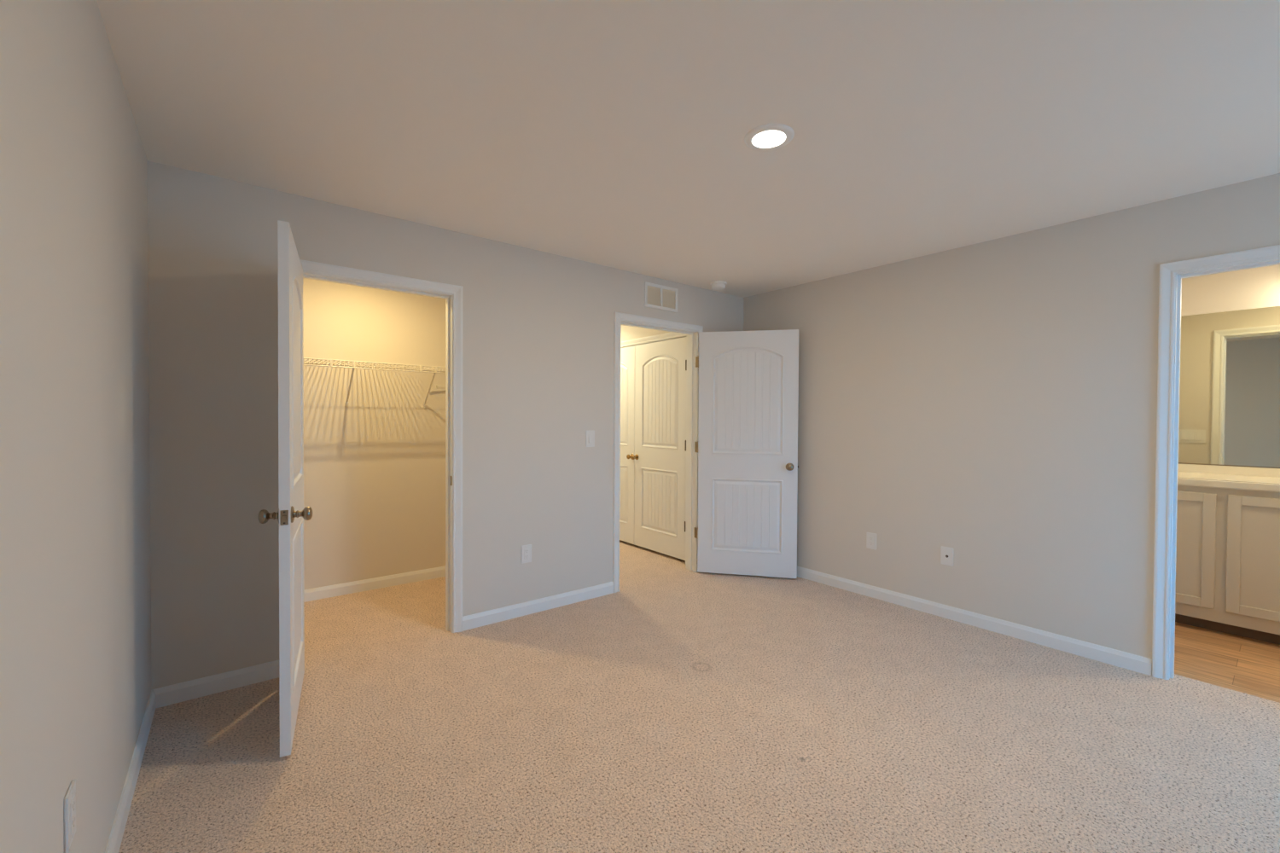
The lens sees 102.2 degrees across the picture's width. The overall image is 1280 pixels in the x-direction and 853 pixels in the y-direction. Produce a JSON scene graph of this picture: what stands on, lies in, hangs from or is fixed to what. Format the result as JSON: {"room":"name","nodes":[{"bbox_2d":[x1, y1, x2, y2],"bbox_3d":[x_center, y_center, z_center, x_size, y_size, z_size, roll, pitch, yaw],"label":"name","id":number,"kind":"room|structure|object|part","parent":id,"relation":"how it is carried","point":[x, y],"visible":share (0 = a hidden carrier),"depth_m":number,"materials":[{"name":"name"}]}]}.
{"room":"empty bedroom","nodes":[
{"label":"empty bedroom","id":0,"kind":"room"},
{"bbox_2d":[0,0,151,852],"bbox_3d":[-1.036,0.072,0.758,0.120,2.440,6.200,0,1,-38],"label":"wall","id":1,"kind":"structure","parent":0,"point":[75,583],"depth_m":1.14,"materials":[{"name":"white paint"}]},
{"bbox_2d":[63,779,75,852],"bbox_3d":[-1.242,0.849,1.126,0.009,0.121,0.078,0,1,-38],"label":"wall outlet","id":2,"kind":"object","parent":1,"relation":"attached to","point":[69,801],"visible":1,"depth_m":1.11,"materials":[{"name":"white plastic"}]},
{"bbox_2d":[69,795,75,834],"bbox_3d":[-1.240,0.849,1.128,0.003,0.068,0.033,0,1,-38],"label":"receptacle","id":3,"kind":"object","parent":2,"relation":"attached to","point":[72,797],"depth_m":1.12,"materials":[{"name":"grey plastic"}]},
{"bbox_2d":[104,690,155,852],"bbox_3d":[-0.660,1.257,0.402,0.014,0.084,4.900,0,1,-38],"label":"baseboard","id":4,"kind":"structure","parent":1,"relation":"attached to","point":[114,841],"depth_m":1.76,"materials":[{"name":"white paint"}]},
{"bbox_2d":[302,278,445,589],"bbox_3d":[-2.038,0.022,3.986,2.570,2.440,0.100,0,1,-38],"label":"wall","id":5,"kind":"structure","parent":0,"point":[375,467],"depth_m":3.92,"materials":[{"name":"white paint"}]},
{"bbox_2d":[303,357,445,408],"bbox_3d":[-1.998,-0.299,3.752,2.096,0.319,0.306,0,1,-38],"label":"wire shelf","id":6,"kind":"object","parent":5,"relation":"attached to","point":[421,369],"visible":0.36,"depth_m":3.76,"materials":[{"name":"white metal"}]},
{"bbox_2d":[304,565,445,602],"bbox_3d":[-1.674,1.208,3.553,2.350,0.084,1.065,0,1,-38],"label":"baseboard","id":7,"kind":"structure","parent":5,"relation":"attached to","point":[334,590],"depth_m":3.93,"materials":[{"name":"white paint"}]},
{"bbox_2d":[147,160,743,689],"bbox_3d":[-0.653,0.035,3.590,4.005,2.440,0.115,0,1,-38],"label":"wall","id":8,"kind":"structure","parent":0,"point":[538,326],"depth_m":2.68,"materials":[{"name":"white paint"}]},
{"bbox_2d":[257,220,462,757],"bbox_3d":[-1.288,0.208,2.586,1.033,2.114,0.936,0,1,-38],"label":"door","id":9,"kind":"structure","parent":8,"relation":"in","point":[291,514],"depth_m":2.27,"materials":[{"name":"white paint"}]},
{"bbox_3d":[-1.424,0.345,1.984,0.070,0.065,0.065,0,1,-30],"label":"knob","id":10,"kind":"part","parent":9,"relation":"part of","materials":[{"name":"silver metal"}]},
{"bbox_3d":[-1.347,0.345,1.955,0.025,0.057,0.002,0,1,-30],"label":"latch plate","id":11,"kind":"part","parent":9,"relation":"part of","materials":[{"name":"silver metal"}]},
{"bbox_3d":[-1.333,0.344,2.036,0.070,0.065,0.065,0,1,-30],"label":"knob","id":12,"kind":"part","parent":9,"relation":"part of","materials":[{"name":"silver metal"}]},
{"bbox_3d":[-1.436,0.203,2.885,0.893,2.114,0.018,0,1,-38],"label":"casing","id":13,"kind":"part","parent":9,"relation":"part of","materials":[{"name":"white paint"}]},
{"bbox_2d":[151,581,613,708],"bbox_3d":[-0.619,1.214,3.555,4.005,0.084,0.014,0,1,-38],"label":"baseboard","id":14,"kind":"structure","parent":8,"relation":"attached to","point":[181,692],"depth_m":2.57,"materials":[{"name":"white paint"}]},
{"bbox_2d":[521,544,531,564],"bbox_3d":[-0.757,0.850,3.442,0.078,0.121,0.009,0,1,-38],"label":"wall outlet","id":15,"kind":"object","parent":8,"relation":"attached to","point":[526,549],"visible":1,"depth_m":3.44,"materials":[{"name":"white plastic"}]},
{"bbox_2d":[524,548,529,559],"bbox_3d":[-0.755,0.850,3.440,0.033,0.068,0.003,0,1,-38],"label":"receptacle","id":16,"kind":"object","parent":15,"relation":"attached to","point":[526,550],"depth_m":3.44,"materials":[{"name":"grey plastic"}]},
{"bbox_2d":[585,430,594,447],"bbox_3d":[-0.359,0.088,3.743,0.078,0.121,0.012,0,1,-38],"label":"light switch","id":17,"kind":"object","parent":8,"relation":"attached to","point":[590,435],"visible":1,"depth_m":3.74,"materials":[{"name":"white plastic"}]},
{"bbox_2d":[644,281,678,312],"bbox_3d":[0.174,-1.038,4.146,0.348,0.193,0.012,0,1,-38],"label":"air vent","id":18,"kind":"object","parent":8,"relation":"in","point":[656,296],"visible":1,"depth_m":4.14,"materials":[{"name":"white metal"}]},
{"bbox_2d":[612,311,798,593],"bbox_3d":[0.474,0.195,4.280,1.596,2.114,0.558,0,1,-11],"label":"door","id":19,"kind":"structure","parent":8,"relation":"in","point":[742,402],"depth_m":4.29,"materials":[{"name":"white paint"}]},
{"bbox_3d":[0.168,0.195,4.160,0.929,2.114,0.018,0,1,-38],"label":"casing","id":20,"kind":"part","parent":19,"relation":"part of","materials":[{"name":"white paint"}]},
{"bbox_3d":[0.085,0.193,4.265,0.929,2.114,0.018,0,1,-38],"label":"casing","id":21,"kind":"part","parent":19,"relation":"part of","materials":[{"name":"white paint"}]},
{"bbox_3d":[1.216,0.329,4.181,0.065,0.065,0.070,0,1,12],"label":"knob","id":22,"kind":"part","parent":19,"relation":"part of","materials":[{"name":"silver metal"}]},
{"bbox_2d":[620,325,669,342],"bbox_3d":[-0.366,0.007,5.734,0.100,2.440,2.885,0,1,-38],"label":"wall","id":23,"kind":"structure","parent":0,"point":[627,333],"depth_m":5.25,"materials":[{"name":"white paint"}]},
{"bbox_2d":[619,331,686,560],"bbox_3d":[-0.041,0.173,5.277,0.161,2.124,1.652,0,1,-38],"label":"door","id":24,"kind":"structure","parent":23,"relation":"in","point":[654,368],"depth_m":5.03,"materials":[{"name":"white paint"}]},
{"bbox_3d":[-0.105,0.310,5.279,0.062,0.057,0.057,0,1,-38],"label":"knob","id":25,"kind":"part","parent":24,"relation":"part of","materials":[{"name":"gold metal"}]},
{"bbox_3d":[-0.056,0.311,5.216,0.062,0.057,0.057,0,1,-38],"label":"knob","id":26,"kind":"part","parent":24,"relation":"part of","materials":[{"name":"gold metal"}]},
{"bbox_2d":[96,0,1279,297],"bbox_3d":[0.627,-1.213,3.221,5.800,0.080,8.020,0,1,-38],"label":"ceiling","id":27,"kind":"structure","parent":0,"point":[610,133],"depth_m":1.90,"materials":[{"name":"white paint"}]},
{"bbox_2d":[709,280,727,290],"bbox_3d":[0.650,-1.163,4.275,0.136,0.048,0.136,0,1,-38],"label":"smoke detector","id":28,"kind":"object","parent":27,"relation":"attached to","point":[718,285],"visible":1,"depth_m":4.23,"materials":[{"name":"white plastic"}]},
{"bbox_2d":[744,123,794,151],"bbox_3d":[0.516,-1.153,2.067,0.196,0.009,0.196,0,1,-38],"label":"recessed light","id":29,"kind":"object","parent":27,"relation":"in","point":[769,136],"visible":1,"depth_m":2.05,"materials":[{"name":"white plastic"}]},
{"bbox_2d":[118,540,1279,852],"bbox_3d":[0.613,1.297,3.256,5.800,0.060,8.020,0,1,-38],"label":"floor","id":30,"kind":"structure","parent":0,"point":[676,710],"depth_m":2.12,"materials":[{"name":"beige carpet"}]},
{"bbox_2d":[1175,485,1279,645],"bbox_3d":[4.024,0.837,3.019,0.547,0.906,1.777,0,1,-38],"label":"vanity cabinet","id":31,"kind":"object","parent":30,"relation":"on","point":[1228,555],"visible":0.59,"depth_m":3.15,"materials":[{"name":"beige paint"}]},
{"bbox_3d":[3.425,0.770,3.348,0.019,0.713,0.410,0,1,-38],"label":"cabinet door","id":32,"kind":"part","parent":31,"relation":"part of","materials":[{"name":"beige paint"}]},
{"bbox_2d":[1177,464,1279,492],"bbox_3d":[4.027,0.330,3.006,0.557,0.108,1.787,0,1,-38],"label":"countertop","id":33,"kind":"structure","parent":31,"relation":"on","point":[1223,477],"depth_m":3.31,"materials":[{"name":"beige stone"}]},
{"bbox_3d":[3.710,0.776,2.989,0.019,0.713,0.413,0,1,-38],"label":"cabinet door","id":34,"kind":"part","parent":31,"relation":"part of","materials":[{"name":"beige paint"}]},
{"bbox_2d":[743,173,1279,658],"bbox_3d":[2.522,0.062,2.908,0.115,2.440,5.135,0,1,-38],"label":"wall","id":35,"kind":"structure","parent":0,"point":[992,402],"depth_m":3.16,"materials":[{"name":"white paint"}]},
{"bbox_2d":[866,532,876,550],"bbox_3d":[1.716,0.848,3.827,0.009,0.121,0.078,0,1,-38],"label":"wall outlet","id":36,"kind":"object","parent":35,"relation":"attached to","point":[870,538],"visible":1,"depth_m":3.83,"materials":[{"name":"white plastic"}]},
{"bbox_2d":[868,535,873,546],"bbox_3d":[1.714,0.848,3.825,0.003,0.068,0.033,0,1,-38],"label":"receptacle","id":37,"kind":"object","parent":36,"relation":"attached to","point":[870,538],"depth_m":3.82,"materials":[{"name":"grey plastic"}]},
{"bbox_2d":[940,546,954,566],"bbox_3d":[2.034,0.860,3.422,0.015,0.121,0.078,0,1,-38],"label":"outlet","id":38,"kind":"object","parent":35,"relation":"attached to","point":[946,554],"visible":1,"depth_m":3.42,"materials":[{"name":"white plastic"}]},
{"bbox_2d":[797,566,1151,675],"bbox_3d":[2.463,1.240,2.886,0.014,0.084,4.900,0,1,-38],"label":"baseboard","id":39,"kind":"structure","parent":35,"relation":"attached to","point":[1110,656],"depth_m":3.20,"materials":[{"name":"white paint"}]},
{"bbox_2d":[1152,244,1279,680],"bbox_3d":[2.973,0.235,2.342,0.151,2.114,0.888,0,1,-38],"label":"door frame","id":40,"kind":"structure","parent":35,"relation":"attached to","point":[1172,275],"depth_m":2.62,"materials":[{"name":"white paint"}]},
{"bbox_2d":[1181,264,1279,468],"bbox_3d":[4.407,0.071,3.056,0.100,2.440,2.180,0,1,-38],"label":"wall","id":41,"kind":"structure","parent":0,"point":[1254,288],"depth_m":3.49,"materials":[{"name":"white paint"}]},
{"bbox_2d":[1178,306,1279,468],"bbox_3d":[4.229,-0.251,3.189,0.008,1.048,1.720,0,1,-38],"label":"wall mirror","id":42,"kind":"object","parent":41,"relation":"attached to","point":[1230,383],"visible":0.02,"depth_m":3.49,"materials":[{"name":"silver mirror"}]}
]}

